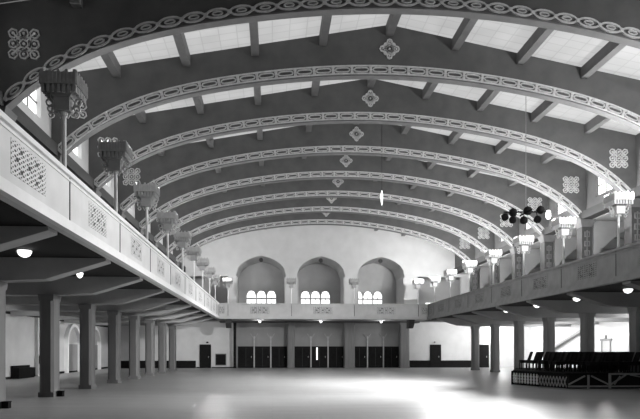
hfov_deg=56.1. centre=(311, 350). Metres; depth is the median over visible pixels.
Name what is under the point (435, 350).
door
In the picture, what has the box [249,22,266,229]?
roof beam
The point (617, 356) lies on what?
wooden chair
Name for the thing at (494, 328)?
column
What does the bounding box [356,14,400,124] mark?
roof beam
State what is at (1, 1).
ceiling
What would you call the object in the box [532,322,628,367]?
wall
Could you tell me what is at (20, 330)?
wall
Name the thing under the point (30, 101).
window
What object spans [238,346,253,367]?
door
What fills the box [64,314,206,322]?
beam
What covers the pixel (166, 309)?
beam
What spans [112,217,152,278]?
parapet
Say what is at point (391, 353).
door
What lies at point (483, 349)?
door
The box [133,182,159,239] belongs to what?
lantern post
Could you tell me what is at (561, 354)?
wooden chair
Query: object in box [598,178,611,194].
window
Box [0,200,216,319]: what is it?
deck
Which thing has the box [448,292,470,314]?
parapet
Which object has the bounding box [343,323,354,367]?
column
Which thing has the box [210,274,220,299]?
lantern post
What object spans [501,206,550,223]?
cluster
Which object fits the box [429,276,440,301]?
lantern post
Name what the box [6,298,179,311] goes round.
beam
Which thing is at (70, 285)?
beam
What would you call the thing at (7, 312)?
trim
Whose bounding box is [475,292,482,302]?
grille
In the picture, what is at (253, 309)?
grille
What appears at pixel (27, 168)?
grille
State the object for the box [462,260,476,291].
lantern post
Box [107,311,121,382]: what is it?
column
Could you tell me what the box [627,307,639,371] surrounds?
column
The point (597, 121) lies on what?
roof beam
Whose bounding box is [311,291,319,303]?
window
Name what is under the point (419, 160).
window
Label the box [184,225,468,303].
wall
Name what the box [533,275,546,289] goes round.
grille
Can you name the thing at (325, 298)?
window
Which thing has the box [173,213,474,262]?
arch
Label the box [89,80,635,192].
arch
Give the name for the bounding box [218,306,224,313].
grille
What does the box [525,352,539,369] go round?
wooden chair
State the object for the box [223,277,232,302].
lantern post
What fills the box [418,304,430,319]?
parapet
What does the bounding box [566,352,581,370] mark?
wooden chair
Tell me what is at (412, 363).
trim
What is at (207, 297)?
parapet
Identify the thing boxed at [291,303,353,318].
parapet
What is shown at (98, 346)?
arched niche
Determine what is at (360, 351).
door
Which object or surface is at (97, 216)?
grille
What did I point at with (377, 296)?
window
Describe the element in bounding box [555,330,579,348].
staircase
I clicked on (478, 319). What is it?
beam
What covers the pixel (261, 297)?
window
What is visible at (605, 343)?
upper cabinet
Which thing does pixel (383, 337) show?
pilaster
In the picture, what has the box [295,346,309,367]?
door
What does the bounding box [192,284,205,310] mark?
parapet
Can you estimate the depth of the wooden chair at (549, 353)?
29.09 m
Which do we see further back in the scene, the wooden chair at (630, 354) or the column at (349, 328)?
the column at (349, 328)
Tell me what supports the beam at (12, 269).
on the column at (3, 285)
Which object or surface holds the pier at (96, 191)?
on the deck at (60, 245)
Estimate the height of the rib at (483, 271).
2.040 m
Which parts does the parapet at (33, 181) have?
cap rail, moulding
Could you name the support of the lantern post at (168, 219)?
on the parapet at (177, 276)
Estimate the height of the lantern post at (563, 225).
2.140 m
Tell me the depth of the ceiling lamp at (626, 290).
25.43 m
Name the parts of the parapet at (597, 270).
moulding, cap rail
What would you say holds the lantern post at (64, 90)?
on the parapet at (96, 224)
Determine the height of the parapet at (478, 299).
1.320 m
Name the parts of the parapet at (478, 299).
moulding, cap rail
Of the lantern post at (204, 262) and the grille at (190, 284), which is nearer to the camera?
the grille at (190, 284)
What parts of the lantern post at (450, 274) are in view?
lit panel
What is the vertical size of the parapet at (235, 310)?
1.320 m
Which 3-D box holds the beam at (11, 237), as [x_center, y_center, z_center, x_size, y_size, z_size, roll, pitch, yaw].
[-10.657,-2.297,12.725,10.110,0.670,0.540,0,0,-4]
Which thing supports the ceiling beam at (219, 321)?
on the column at (403, 331)
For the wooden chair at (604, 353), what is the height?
0.894 m
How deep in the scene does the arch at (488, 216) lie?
40.10 m
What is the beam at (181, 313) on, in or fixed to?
on the column at (149, 324)
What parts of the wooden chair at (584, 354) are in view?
seat, backrest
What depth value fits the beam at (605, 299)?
27.31 m
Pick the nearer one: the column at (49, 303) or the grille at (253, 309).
the column at (49, 303)
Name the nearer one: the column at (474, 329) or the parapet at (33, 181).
the parapet at (33, 181)
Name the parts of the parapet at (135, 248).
cap rail, moulding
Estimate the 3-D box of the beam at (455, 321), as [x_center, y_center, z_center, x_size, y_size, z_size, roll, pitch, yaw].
[15.938,-2.297,49.804,11.110,0.670,0.540,0,0,-4]
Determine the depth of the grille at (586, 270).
25.46 m
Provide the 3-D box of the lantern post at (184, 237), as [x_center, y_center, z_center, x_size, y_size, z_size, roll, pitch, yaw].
[-6.623,-5.002,30.937,0.810,2.140,0.810,0,0,-4]
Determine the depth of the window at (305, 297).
58.20 m
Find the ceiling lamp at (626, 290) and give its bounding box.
[623,288,632,292]
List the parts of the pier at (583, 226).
carved panel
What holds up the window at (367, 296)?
in the wall at (265, 277)
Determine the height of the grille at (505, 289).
0.620 m
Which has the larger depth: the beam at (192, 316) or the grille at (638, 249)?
the beam at (192, 316)
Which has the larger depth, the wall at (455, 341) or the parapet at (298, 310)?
the wall at (455, 341)
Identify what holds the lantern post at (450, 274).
on the parapet at (440, 308)
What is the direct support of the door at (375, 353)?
in the wall at (455, 341)
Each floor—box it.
[0,367,639,418]
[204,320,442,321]
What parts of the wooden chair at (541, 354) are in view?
backrest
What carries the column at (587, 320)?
on the floor at (183, 393)
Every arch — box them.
[0,0,639,109]
[51,25,639,156]
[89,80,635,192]
[117,124,585,219]
[135,155,547,235]
[151,179,517,247]
[163,198,493,253]
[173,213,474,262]
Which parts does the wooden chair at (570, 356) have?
backrest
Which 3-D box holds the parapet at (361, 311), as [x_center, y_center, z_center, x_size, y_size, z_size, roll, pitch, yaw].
[6.402,-3.272,51.219,5.520,1.320,0.400,0,0,-4]
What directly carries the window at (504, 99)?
attached to the arch at (610, 155)
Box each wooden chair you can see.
[519,352,532,368]
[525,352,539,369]
[529,352,543,369]
[536,352,550,369]
[540,352,555,370]
[546,352,559,369]
[548,352,563,370]
[552,352,568,371]
[558,352,573,370]
[563,352,577,369]
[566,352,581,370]
[571,352,587,371]
[580,352,596,371]
[582,352,591,368]
[585,352,602,372]
[594,352,605,371]
[599,352,615,371]
[604,352,621,372]
[607,352,624,371]
[619,352,634,371]
[623,352,639,372]
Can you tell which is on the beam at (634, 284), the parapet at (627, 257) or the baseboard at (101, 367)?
the parapet at (627, 257)
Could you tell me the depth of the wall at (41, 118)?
21.45 m
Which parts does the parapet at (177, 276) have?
cap rail, moulding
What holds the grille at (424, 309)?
attached to the parapet at (422, 308)
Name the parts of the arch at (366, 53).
chain moulding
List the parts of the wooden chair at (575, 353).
backrest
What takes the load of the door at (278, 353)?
in the wall at (455, 341)
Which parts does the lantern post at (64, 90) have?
post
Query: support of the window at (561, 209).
in the wall at (593, 198)
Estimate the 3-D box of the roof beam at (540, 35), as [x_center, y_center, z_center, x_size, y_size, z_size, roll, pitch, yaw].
[7.046,-11.024,36.280,0.280,0.405,36.500,0,0,-4]
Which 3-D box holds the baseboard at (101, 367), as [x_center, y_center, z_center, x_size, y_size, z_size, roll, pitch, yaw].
[-16.657,1.588,25.479,0.040,0.140,59.000,0,0,-4]
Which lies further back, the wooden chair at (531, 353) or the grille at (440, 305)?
the grille at (440, 305)
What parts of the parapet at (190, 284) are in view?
cap rail, moulding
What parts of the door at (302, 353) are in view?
glass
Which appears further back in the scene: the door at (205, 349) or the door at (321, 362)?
the door at (321, 362)
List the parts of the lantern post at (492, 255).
post, lit panel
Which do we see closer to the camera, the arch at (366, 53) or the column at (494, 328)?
the arch at (366, 53)
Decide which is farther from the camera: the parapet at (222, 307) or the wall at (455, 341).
the wall at (455, 341)
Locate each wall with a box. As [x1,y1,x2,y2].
[0,3,181,262]
[6,314,107,376]
[121,322,531,367]
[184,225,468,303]
[190,262,506,303]
[455,133,639,267]
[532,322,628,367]
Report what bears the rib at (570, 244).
attached to the ceiling at (612, 244)
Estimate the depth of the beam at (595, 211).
31.97 m
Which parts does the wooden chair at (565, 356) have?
seat, backrest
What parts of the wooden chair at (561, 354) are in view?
backrest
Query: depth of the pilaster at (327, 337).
56.10 m
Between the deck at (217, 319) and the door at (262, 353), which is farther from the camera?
the door at (262, 353)
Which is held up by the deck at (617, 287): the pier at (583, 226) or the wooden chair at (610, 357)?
the pier at (583, 226)
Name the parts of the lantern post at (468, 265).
lit panel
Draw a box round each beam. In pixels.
[0,90,185,271]
[0,226,56,251]
[0,257,110,282]
[6,276,142,295]
[6,289,163,304]
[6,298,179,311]
[10,305,190,316]
[60,310,199,319]
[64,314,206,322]
[69,0,163,155]
[95,317,212,325]
[173,33,230,208]
[219,321,419,322]
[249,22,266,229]
[302,16,331,158]
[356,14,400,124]
[373,18,477,181]
[374,27,553,230]
[401,41,625,235]
[428,115,610,241]
[436,318,569,326]
[452,185,639,273]
[452,315,597,323]
[472,311,628,321]
[496,306,628,317]
[526,300,628,313]
[567,292,639,307]
[622,281,639,289]
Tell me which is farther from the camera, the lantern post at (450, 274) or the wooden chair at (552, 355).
the lantern post at (450, 274)
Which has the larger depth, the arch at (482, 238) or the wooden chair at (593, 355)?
the arch at (482, 238)
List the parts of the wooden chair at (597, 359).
seat, backrest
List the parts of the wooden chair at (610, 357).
backrest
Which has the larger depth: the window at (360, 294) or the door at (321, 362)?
the window at (360, 294)
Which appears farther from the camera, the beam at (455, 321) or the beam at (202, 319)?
the beam at (455, 321)
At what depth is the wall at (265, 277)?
58.17 m
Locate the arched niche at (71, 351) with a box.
[64,324,79,372]
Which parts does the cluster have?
lit globe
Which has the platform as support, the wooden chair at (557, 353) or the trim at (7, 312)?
the wooden chair at (557, 353)
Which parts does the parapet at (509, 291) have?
cap rail, moulding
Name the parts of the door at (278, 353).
glass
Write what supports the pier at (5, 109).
on the deck at (60, 245)
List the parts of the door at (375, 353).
glass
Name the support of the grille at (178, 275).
attached to the parapet at (177, 276)
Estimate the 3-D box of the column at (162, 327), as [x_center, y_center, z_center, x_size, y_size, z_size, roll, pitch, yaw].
[-10.775,-0.152,43.478,0.540,3.620,0.760,0,0,-4]
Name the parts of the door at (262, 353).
glass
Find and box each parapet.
[0,109,73,232]
[58,174,122,261]
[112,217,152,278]
[143,244,172,290]
[165,262,186,298]
[181,274,197,305]
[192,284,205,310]
[201,291,211,314]
[208,297,217,317]
[215,303,227,318]
[228,303,290,318]
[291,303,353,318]
[354,304,418,319]
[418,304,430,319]
[427,303,434,318]
[432,298,449,318]
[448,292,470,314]
[466,286,490,311]
[490,277,521,306]
[520,265,563,300]
[559,249,619,292]
[613,241,639,282]
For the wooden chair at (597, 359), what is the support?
on the platform
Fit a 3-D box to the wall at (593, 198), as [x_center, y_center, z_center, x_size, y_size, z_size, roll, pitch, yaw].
[15.152,-8.844,26.682,0.300,2.903,57.300,0,0,-4]
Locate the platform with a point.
(568, 379)
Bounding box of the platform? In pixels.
[511,368,639,388]
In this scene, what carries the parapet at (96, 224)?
on the beam at (12, 269)
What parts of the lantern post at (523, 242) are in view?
post, lit panel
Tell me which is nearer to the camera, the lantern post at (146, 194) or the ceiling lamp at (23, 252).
the ceiling lamp at (23, 252)
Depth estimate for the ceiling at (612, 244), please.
39.83 m
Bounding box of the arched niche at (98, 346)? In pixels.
[95,327,100,368]
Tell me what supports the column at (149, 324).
on the floor at (183, 393)
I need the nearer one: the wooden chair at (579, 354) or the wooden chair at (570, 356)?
the wooden chair at (579, 354)
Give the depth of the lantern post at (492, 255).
36.32 m
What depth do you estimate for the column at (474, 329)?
49.12 m
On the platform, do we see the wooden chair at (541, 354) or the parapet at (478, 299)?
the wooden chair at (541, 354)
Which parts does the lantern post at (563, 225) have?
post, lit panel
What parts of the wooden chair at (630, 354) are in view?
backrest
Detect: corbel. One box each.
[226,319,231,327]
[407,320,414,328]
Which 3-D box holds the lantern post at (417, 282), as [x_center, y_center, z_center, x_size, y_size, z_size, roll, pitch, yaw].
[9.155,-5.002,51.408,0.810,2.140,0.817,0,0,-4]
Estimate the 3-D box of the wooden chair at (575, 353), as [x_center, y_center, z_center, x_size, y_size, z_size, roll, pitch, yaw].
[12.867,0.530,29.771,0.600,0.894,0.420,0,0,-10]
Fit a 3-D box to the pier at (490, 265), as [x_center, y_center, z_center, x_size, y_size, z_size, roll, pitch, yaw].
[13.811,-4.952,45.417,0.840,3.980,0.800,0,0,-4]
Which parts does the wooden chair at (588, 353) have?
backrest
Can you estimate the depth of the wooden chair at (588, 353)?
28.50 m
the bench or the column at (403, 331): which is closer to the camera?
the bench
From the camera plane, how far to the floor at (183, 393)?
20.98 m
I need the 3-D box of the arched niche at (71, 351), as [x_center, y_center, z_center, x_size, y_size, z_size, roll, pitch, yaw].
[-17.788,-0.142,44.847,0.280,3.600,3.140,0,0,-4]
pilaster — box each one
[35,318,39,375]
[250,333,257,367]
[267,333,273,367]
[307,333,314,367]
[324,333,331,367]
[364,334,370,367]
[380,334,386,367]
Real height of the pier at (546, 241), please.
3.980 m
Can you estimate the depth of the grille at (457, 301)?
43.23 m
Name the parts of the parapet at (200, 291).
cap rail, moulding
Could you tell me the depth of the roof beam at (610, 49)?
22.74 m
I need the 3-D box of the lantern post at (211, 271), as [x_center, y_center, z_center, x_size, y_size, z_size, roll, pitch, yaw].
[-7.476,-5.002,44.142,0.810,2.140,0.810,0,0,-4]
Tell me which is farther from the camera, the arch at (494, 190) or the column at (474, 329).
the column at (474, 329)
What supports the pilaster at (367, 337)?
attached to the wall at (455, 341)
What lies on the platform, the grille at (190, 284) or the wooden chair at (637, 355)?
the wooden chair at (637, 355)
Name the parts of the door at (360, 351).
glass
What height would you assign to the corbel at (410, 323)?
0.720 m
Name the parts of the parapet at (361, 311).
cap rail, moulding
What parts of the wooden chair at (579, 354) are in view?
backrest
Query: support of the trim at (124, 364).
attached to the wall at (455, 341)
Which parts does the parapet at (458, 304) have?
cap rail, moulding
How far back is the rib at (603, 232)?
32.13 m
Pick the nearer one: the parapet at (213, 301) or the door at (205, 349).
the parapet at (213, 301)
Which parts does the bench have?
backrest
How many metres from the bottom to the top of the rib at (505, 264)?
2.040 m
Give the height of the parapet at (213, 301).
1.320 m
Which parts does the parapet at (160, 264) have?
moulding, cap rail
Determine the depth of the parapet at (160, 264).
23.99 m
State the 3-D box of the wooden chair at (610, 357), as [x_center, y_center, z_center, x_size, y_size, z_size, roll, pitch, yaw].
[13.147,0.530,26.685,0.600,0.894,0.420,0,0,-11]
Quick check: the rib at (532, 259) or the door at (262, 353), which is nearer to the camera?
the rib at (532, 259)
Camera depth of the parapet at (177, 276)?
28.50 m
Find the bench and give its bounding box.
[11,365,34,378]
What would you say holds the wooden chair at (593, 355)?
on the platform
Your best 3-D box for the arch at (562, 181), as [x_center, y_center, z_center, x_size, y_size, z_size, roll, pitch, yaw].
[2.354,-9.423,31.347,24.640,5.518,0.350,0,0,-4]
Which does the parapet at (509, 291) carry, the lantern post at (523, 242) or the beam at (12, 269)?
the lantern post at (523, 242)
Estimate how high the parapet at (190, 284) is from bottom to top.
1.320 m
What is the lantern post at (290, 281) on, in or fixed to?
on the parapet at (298, 310)
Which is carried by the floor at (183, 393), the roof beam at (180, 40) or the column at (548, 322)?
the column at (548, 322)
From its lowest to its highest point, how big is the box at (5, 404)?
0.200 m
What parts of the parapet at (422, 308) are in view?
panel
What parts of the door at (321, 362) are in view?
glass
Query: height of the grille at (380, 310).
0.620 m
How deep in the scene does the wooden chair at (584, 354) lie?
27.15 m
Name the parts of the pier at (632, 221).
carved panel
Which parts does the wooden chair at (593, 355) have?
backrest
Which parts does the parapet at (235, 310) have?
cap rail, moulding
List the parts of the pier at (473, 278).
carved panel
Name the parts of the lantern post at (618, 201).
post, lit panel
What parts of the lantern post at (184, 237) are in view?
post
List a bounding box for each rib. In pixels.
[479,267,539,288]
[498,258,576,282]
[525,249,610,274]
[553,236,623,266]
[592,221,623,254]
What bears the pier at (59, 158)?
on the deck at (60, 245)
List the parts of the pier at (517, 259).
carved panel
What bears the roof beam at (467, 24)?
attached to the ceiling at (1, 1)
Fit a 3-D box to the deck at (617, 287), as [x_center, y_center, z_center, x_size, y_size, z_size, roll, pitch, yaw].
[17.517,-2.802,26.680,11.160,0.320,56.990,0,0,-4]
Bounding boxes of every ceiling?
[0,0,17,2]
[454,211,623,279]
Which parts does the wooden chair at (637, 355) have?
seat, backrest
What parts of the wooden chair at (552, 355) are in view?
backrest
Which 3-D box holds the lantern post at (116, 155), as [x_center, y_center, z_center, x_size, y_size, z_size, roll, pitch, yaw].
[-5.770,-5.002,17.731,0.810,2.140,0.810,0,0,-4]
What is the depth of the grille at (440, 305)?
47.49 m
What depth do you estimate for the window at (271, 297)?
57.99 m
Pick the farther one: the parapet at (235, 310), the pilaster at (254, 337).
the pilaster at (254, 337)
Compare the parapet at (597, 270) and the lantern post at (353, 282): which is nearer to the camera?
the parapet at (597, 270)
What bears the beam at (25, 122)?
attached to the wall at (41, 118)
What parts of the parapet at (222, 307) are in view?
panel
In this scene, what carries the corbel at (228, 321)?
attached to the deck at (217, 319)
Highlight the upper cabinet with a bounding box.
[600,335,611,351]
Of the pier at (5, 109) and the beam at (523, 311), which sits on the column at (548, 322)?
the beam at (523, 311)
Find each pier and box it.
[0,106,17,121]
[54,156,67,163]
[91,189,101,196]
[470,266,479,290]
[486,258,500,285]
[509,247,522,278]
[537,235,555,270]
[575,219,595,259]
[624,198,639,245]
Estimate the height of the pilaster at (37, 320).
3.720 m
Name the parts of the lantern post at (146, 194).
post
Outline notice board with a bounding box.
[215,354,225,365]
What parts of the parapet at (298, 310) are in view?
cap rail, moulding, panel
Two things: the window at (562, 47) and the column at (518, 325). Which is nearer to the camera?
the window at (562, 47)
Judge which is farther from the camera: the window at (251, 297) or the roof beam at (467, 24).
the window at (251, 297)
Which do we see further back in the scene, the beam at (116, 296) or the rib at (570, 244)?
the rib at (570, 244)
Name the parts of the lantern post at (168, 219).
post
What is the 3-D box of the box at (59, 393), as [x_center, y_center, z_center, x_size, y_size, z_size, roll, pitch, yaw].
[-8.964,1.558,21.494,0.200,0.200,0.220,0,0,-4]
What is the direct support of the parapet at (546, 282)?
on the beam at (561, 306)
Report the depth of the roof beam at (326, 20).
21.87 m
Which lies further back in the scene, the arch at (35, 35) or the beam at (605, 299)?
the beam at (605, 299)
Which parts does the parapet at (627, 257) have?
moulding, cap rail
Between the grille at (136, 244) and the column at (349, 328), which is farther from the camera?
the column at (349, 328)
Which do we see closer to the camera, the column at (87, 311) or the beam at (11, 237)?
the beam at (11, 237)
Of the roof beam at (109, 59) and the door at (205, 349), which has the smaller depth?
the roof beam at (109, 59)
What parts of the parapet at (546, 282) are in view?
cap rail, moulding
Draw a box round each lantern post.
[39,68,87,167]
[98,140,132,212]
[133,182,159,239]
[157,211,177,257]
[173,231,191,270]
[186,246,201,280]
[196,257,208,287]
[204,267,215,293]
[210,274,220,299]
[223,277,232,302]
[286,278,295,302]
[349,278,358,303]
[412,279,423,303]
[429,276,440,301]
[444,269,456,297]
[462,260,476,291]
[485,249,501,284]
[513,235,533,275]
[551,217,575,263]
[603,191,633,247]
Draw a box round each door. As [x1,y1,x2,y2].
[200,344,210,367]
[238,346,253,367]
[255,346,269,367]
[271,346,286,367]
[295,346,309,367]
[312,346,326,367]
[329,346,343,367]
[355,346,366,367]
[368,346,382,367]
[384,346,398,367]
[430,345,440,367]
[479,345,488,367]
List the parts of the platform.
baluster frame, brace frame, brace frame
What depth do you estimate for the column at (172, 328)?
47.53 m
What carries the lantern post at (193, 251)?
on the parapet at (200, 291)
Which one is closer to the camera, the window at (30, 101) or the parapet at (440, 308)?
the window at (30, 101)
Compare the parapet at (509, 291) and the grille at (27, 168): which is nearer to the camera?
the grille at (27, 168)
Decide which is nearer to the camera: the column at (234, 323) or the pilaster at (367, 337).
the column at (234, 323)
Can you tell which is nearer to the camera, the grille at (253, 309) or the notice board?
the grille at (253, 309)
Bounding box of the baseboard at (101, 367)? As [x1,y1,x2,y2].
[6,367,107,378]
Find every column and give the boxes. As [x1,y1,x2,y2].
[0,281,7,408]
[38,294,60,396]
[78,304,96,388]
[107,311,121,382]
[128,316,140,378]
[145,320,154,375]
[158,323,166,372]
[168,325,176,370]
[233,322,235,367]
[287,323,294,367]
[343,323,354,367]
[398,323,409,367]
[470,326,479,369]
[490,324,499,371]
[513,321,524,374]
[542,317,555,367]
[579,313,595,368]
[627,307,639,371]
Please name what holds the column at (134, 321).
on the floor at (183, 393)
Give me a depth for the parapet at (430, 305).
50.54 m
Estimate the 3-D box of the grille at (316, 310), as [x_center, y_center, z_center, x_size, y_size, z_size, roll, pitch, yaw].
[0.994,-3.362,50.782,1.600,0.620,0.035,0,0,-4]
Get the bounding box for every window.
[23,90,36,113]
[68,14,639,79]
[134,80,639,134]
[192,125,567,160]
[247,291,255,302]
[257,291,265,302]
[267,291,275,302]
[301,291,309,302]
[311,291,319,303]
[321,291,329,303]
[359,292,361,303]
[364,292,371,303]
[374,292,381,303]
[419,160,502,177]
[558,204,565,213]
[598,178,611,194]
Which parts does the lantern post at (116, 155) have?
post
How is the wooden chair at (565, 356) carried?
on the platform
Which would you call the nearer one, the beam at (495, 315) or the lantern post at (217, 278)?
the beam at (495, 315)
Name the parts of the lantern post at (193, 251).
post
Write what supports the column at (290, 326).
on the floor at (183, 393)
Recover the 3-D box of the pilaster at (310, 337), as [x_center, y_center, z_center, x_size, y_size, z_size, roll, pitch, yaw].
[-0.013,0.049,56.046,0.739,3.219,0.100,0,0,-4]
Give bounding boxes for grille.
[11,138,45,195]
[89,201,106,236]
[131,235,141,260]
[157,258,164,276]
[176,272,180,287]
[189,283,192,295]
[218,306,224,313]
[250,306,268,313]
[313,307,331,313]
[377,307,395,313]
[422,307,427,313]
[438,303,443,311]
[454,298,460,307]
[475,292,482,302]
[500,284,510,297]
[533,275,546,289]
[576,261,595,279]
[638,249,639,265]
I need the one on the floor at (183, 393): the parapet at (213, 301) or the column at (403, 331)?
the column at (403, 331)
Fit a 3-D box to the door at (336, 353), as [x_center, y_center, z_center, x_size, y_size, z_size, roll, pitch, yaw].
[2.382,0.658,56.205,1.520,2.000,0.130,0,0,-4]
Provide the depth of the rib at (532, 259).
40.93 m
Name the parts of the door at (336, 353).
glass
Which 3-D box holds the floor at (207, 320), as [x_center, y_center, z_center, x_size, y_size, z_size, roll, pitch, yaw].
[1.270,-2.807,56.354,39.800,0.290,4.290,0,0,-4]
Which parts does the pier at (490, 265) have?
carved panel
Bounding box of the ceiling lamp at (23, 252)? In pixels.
[17,248,31,257]
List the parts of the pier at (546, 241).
carved panel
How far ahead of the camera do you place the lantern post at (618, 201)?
23.13 m
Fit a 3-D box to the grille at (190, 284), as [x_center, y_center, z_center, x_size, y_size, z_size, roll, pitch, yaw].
[-6.663,-3.362,33.144,0.035,0.620,1.600,0,0,-4]
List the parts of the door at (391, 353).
glass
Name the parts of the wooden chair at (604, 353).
backrest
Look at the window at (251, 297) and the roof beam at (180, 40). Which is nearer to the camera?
the roof beam at (180, 40)
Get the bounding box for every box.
[1,401,11,408]
[57,391,63,396]
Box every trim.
[6,311,107,326]
[121,361,195,367]
[409,360,470,367]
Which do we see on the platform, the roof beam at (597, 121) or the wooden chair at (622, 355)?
the wooden chair at (622, 355)
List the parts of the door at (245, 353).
glass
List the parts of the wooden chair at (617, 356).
seat, backrest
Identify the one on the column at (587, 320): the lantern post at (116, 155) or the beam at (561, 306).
the beam at (561, 306)
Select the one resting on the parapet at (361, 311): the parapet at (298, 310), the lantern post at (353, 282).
the lantern post at (353, 282)
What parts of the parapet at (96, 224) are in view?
moulding, cap rail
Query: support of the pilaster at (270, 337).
attached to the wall at (455, 341)
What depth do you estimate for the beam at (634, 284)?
22.95 m
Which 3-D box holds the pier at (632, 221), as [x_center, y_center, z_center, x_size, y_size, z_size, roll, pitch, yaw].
[14.949,-4.952,27.809,0.840,3.980,0.800,0,0,-4]
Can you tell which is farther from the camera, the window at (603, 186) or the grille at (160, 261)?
the window at (603, 186)
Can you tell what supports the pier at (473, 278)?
on the deck at (617, 287)
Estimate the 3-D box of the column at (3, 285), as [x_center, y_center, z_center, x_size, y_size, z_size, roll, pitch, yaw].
[-9.069,-0.152,17.067,0.540,3.620,0.760,0,0,-4]
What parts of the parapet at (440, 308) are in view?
cap rail, moulding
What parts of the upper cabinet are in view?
panel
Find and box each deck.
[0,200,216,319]
[217,319,424,320]
[425,279,639,320]

